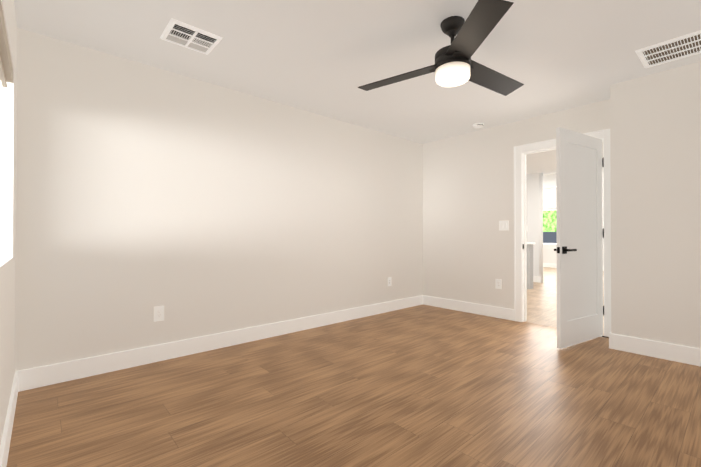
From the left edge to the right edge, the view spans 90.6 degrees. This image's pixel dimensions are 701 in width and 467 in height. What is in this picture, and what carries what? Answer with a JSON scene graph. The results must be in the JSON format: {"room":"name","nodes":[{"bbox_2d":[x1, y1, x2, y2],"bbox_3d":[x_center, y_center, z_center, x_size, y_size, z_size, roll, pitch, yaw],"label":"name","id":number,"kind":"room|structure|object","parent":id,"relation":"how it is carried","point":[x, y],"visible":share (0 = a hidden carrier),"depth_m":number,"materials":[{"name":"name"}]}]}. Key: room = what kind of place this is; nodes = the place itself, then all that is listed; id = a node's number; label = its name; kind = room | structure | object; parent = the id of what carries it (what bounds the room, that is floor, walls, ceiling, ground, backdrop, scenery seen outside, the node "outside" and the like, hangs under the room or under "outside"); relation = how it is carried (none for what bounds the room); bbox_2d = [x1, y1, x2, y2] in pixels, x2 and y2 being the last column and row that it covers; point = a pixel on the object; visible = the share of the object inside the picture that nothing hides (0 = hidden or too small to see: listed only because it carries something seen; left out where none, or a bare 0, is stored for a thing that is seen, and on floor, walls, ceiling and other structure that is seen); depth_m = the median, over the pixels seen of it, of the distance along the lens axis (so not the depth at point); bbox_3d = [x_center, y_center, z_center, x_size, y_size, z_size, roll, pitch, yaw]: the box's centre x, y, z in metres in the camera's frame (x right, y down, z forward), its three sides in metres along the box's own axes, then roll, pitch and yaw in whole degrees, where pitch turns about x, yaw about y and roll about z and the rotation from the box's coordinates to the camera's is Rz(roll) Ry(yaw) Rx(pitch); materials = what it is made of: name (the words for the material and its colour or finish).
{"room":"empty bedroom","nodes":[
{"label":"empty bedroom","id":0,"kind":"room"},
{"bbox_2d":[0,0,16,444],"bbox_3d":[-0.988,-0.173,0.802,0.150,2.440,4.170,0,0,-42],"label":"wall","id":1,"kind":"structure","parent":0,"point":[7,312],"depth_m":1.88,"materials":[{"name":"white paint"}]},
{"bbox_2d":[0,0,12,87],"bbox_3d":[-1.555,-0.929,1.500,0.068,0.117,1.512,0,0,-42],"label":"shade valance","id":2,"kind":"object","parent":1,"relation":"attached to","point":[6,70],"visible":1,"depth_m":1.80,"materials":[{"name":"beige fabric"}]},
{"bbox_2d":[0,81,13,266],"bbox_3d":[-1.555,-0.383,1.497,0.074,1.050,1.521,0,0,-42],"label":"window","id":3,"kind":"structure","parent":1,"relation":"in","point":[6,164],"depth_m":2.07,"materials":[{"name":"white"}]},
{"bbox_2d":[0,370,23,466],"bbox_3d":[-0.924,0.978,0.851,0.020,0.140,3.870,0,0,-42],"label":"baseboard","id":4,"kind":"structure","parent":1,"relation":"attached to","point":[18,382],"depth_m":1.79,"materials":[{"name":"white"}]},
{"bbox_2d":[15,28,422,370],"bbox_3d":[-0.620,-0.153,3.838,4.735,2.440,0.120,0,0,-42],"label":"wall","id":5,"kind":"structure","parent":0,"point":[195,208],"depth_m":3.01,"materials":[{"name":"white paint"}]},
{"bbox_2d":[154,306,163,321],"bbox_3d":[-1.591,0.666,2.883,0.078,0.124,0.009,0,0,-42],"label":"electrical outlet","id":6,"kind":"object","parent":5,"relation":"attached to","point":[158,313],"visible":1,"depth_m":2.88,"materials":[{"name":"white plastic"}]},
{"bbox_2d":[24,295,423,390],"bbox_3d":[-0.562,0.997,3.789,4.465,0.140,0.020,0,0,-42],"label":"baseboard","id":7,"kind":"structure","parent":5,"relation":"attached to","point":[35,377],"depth_m":3.01,"materials":[{"name":"white wood"}]},
{"bbox_2d":[387,277,391,285],"bbox_3d":[0.539,0.663,4.777,0.078,0.124,0.009,0,0,-42],"label":"electrical outlet","id":8,"kind":"object","parent":5,"relation":"attached to","point":[389,281],"visible":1,"depth_m":4.77,"materials":[{"name":"white plastic"}]},
{"bbox_2d":[7,267,700,466],"bbox_3d":[2.807,1.112,6.120,12.900,0.060,7.150,0,0,-42],"label":"floor","id":9,"kind":"structure","parent":0,"point":[423,386],"depth_m":2.14,"materials":[{"name":"brown wood"}]},
{"bbox_2d":[527,242,534,288],"bbox_3d":[3.067,0.635,7.351,0.240,0.910,1.520,0,0,-42],"label":"countertop","id":10,"kind":"structure","parent":9,"relation":"on","point":[529,265],"depth_m":6.78,"materials":[{"name":"grey"}]},
{"bbox_2d":[14,0,700,174],"bbox_3d":[1.230,-1.417,4.735,8.680,0.100,7.150,0,0,-42],"label":"ceiling","id":11,"kind":"structure","parent":0,"point":[327,58],"depth_m":2.59,"materials":[{"name":"white paint"}]},
{"bbox_2d":[160,18,222,54],"bbox_3d":[-1.123,-1.375,2.449,0.335,0.014,0.300,0,0,-42],"label":"ceiling vent","id":12,"kind":"object","parent":11,"relation":"in","point":[182,34],"visible":1,"depth_m":2.43,"materials":[{"name":"white metal"}]},
{"bbox_2d":[358,0,523,95],"bbox_3d":[0.704,-1.189,2.374,1.158,0.387,1.208,0,0,-42],"label":"ceiling fan","id":13,"kind":"object","parent":11,"relation":"hanging from","point":[454,65],"visible":1,"depth_m":2.20,"materials":[{"name":"grey metal"}]},
{"bbox_2d":[473,123,483,127],"bbox_3d":[1.605,-1.353,4.358,0.132,0.034,0.132,0,0,-42],"label":"smoke detector","id":14,"kind":"object","parent":11,"relation":"attached to","point":[477,125],"visible":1,"depth_m":4.32,"materials":[{"name":"white plastic"}]},
{"bbox_2d":[635,30,700,67],"bbox_3d":[2.551,-1.376,2.470,0.405,0.012,0.760,0,0,-42],"label":"ceiling vent","id":15,"kind":"object","parent":11,"relation":"in","point":[681,47],"visible":1,"depth_m":2.61,"materials":[{"name":"white metal"}]},
{"bbox_2d":[423,99,609,308],"bbox_3d":[2.450,-0.153,3.858,0.120,2.440,3.930,0,0,-42],"label":"wall","id":16,"kind":"structure","parent":0,"point":[468,206],"depth_m":4.62,"materials":[{"name":"white paint"}]},
{"bbox_2d":[424,295,513,320],"bbox_3d":[1.561,1.003,4.748,0.016,0.140,1.345,0,0,-42],"label":"baseboard","id":17,"kind":"structure","parent":16,"relation":"attached to","point":[486,310],"depth_m":4.66,"materials":[{"name":"white wood"}]},
{"bbox_2d":[495,279,501,288],"bbox_3d":[1.877,0.641,4.400,0.009,0.124,0.078,0,0,-42],"label":"electrical outlet","id":18,"kind":"object","parent":16,"relation":"attached to","point":[498,283],"visible":1,"depth_m":4.40,"materials":[{"name":"white plastic"}]},
{"bbox_2d":[499,220,508,230],"bbox_3d":[1.922,-0.100,4.351,0.015,0.124,0.122,0,0,-42],"label":"light switch","id":19,"kind":"object","parent":16,"relation":"attached to","point":[503,225],"visible":1,"depth_m":4.35,"materials":[{"name":"white plastic"}]},
{"bbox_2d":[514,129,610,336],"bbox_3d":[2.391,0.000,3.924,0.162,2.135,1.000,0,0,-42],"label":"door frame","id":20,"kind":"structure","parent":16,"relation":"attached to","point":[521,152],"depth_m":4.18,"materials":[{"name":"white wood"}]},
{"bbox_2d":[554,127,603,348],"bbox_3d":[2.250,0.040,3.387,0.826,2.024,0.139,0,0,-31],"label":"door","id":21,"kind":"structure","parent":16,"relation":"in","point":[579,215],"depth_m":3.35,"materials":[{"name":"white wood"}]},
{"bbox_2d":[526,171,555,282],"bbox_3d":[4.256,-0.433,7.766,0.120,3.050,5.430,0,0,-42],"label":"wall","id":22,"kind":"structure","parent":0,"point":[534,185],"depth_m":7.78,"materials":[{"name":"white paint"}]},
{"bbox_2d":[533,276,540,282],"bbox_3d":[3.312,1.028,8.717,0.016,0.140,2.740,0,0,-42],"label":"baseboard","id":23,"kind":"structure","parent":22,"relation":"attached to","point":[538,278],"depth_m":7.74,"materials":[{"name":"white"}]},
{"bbox_2d":[543,168,603,265],"bbox_3d":[7.399,-0.415,10.560,0.150,3.050,5.670,0,0,-42],"label":"wall","id":24,"kind":"structure","parent":0,"point":[549,254],"depth_m":11.39,"materials":[{"name":"white paint"}]},
{"bbox_2d":[543,186,555,207],"bbox_3d":[6.508,-1.185,11.364,0.060,0.700,1.350,0,0,-42],"label":"window shade","id":25,"kind":"object","parent":24,"relation":"attached to","point":[549,197],"visible":0.33,"depth_m":11.38,"materials":[{"name":"white plastic"}]},
{"bbox_2d":[543,209,556,243],"bbox_3d":[6.526,-0.223,11.541,0.050,1.160,0.900,0,0,-42],"label":"window","id":26,"kind":"structure","parent":24,"relation":"in","point":[548,210],"depth_m":11.48,"materials":[{"name":"white plastic"}]},
{"bbox_2d":[543,263,603,270],"bbox_3d":[7.326,1.040,10.505,0.020,0.140,5.400,0,0,-42],"label":"baseboard","id":27,"kind":"structure","parent":24,"relation":"attached to","point":[552,265],"depth_m":11.35,"materials":[{"name":"white"}]},
{"bbox_2d":[610,61,700,348],"bbox_3d":[3.062,-0.160,2.782,0.395,2.440,1.510,0,0,-42],"label":"wall","id":28,"kind":"structure","parent":0,"point":[655,142],"depth_m":2.97,"materials":[{"name":"white paint"}]},
{"bbox_2d":[609,332,700,365],"bbox_3d":[2.893,0.989,2.656,0.024,0.140,1.496,0,0,-42],"label":"baseboard","id":29,"kind":"structure","parent":28,"relation":"attached to","point":[662,350],"depth_m":2.96,"materials":[{"name":"white wood"}]},
{"label":"outside","id":30,"kind":"structure","parent":0,"visible":0},
{"bbox_2d":[543,210,556,242],"bbox_3d":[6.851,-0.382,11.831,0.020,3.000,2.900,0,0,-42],"label":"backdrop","id":31,"kind":"structure","parent":30,"point":[549,226],"depth_m":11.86,"materials":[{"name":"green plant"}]}
]}

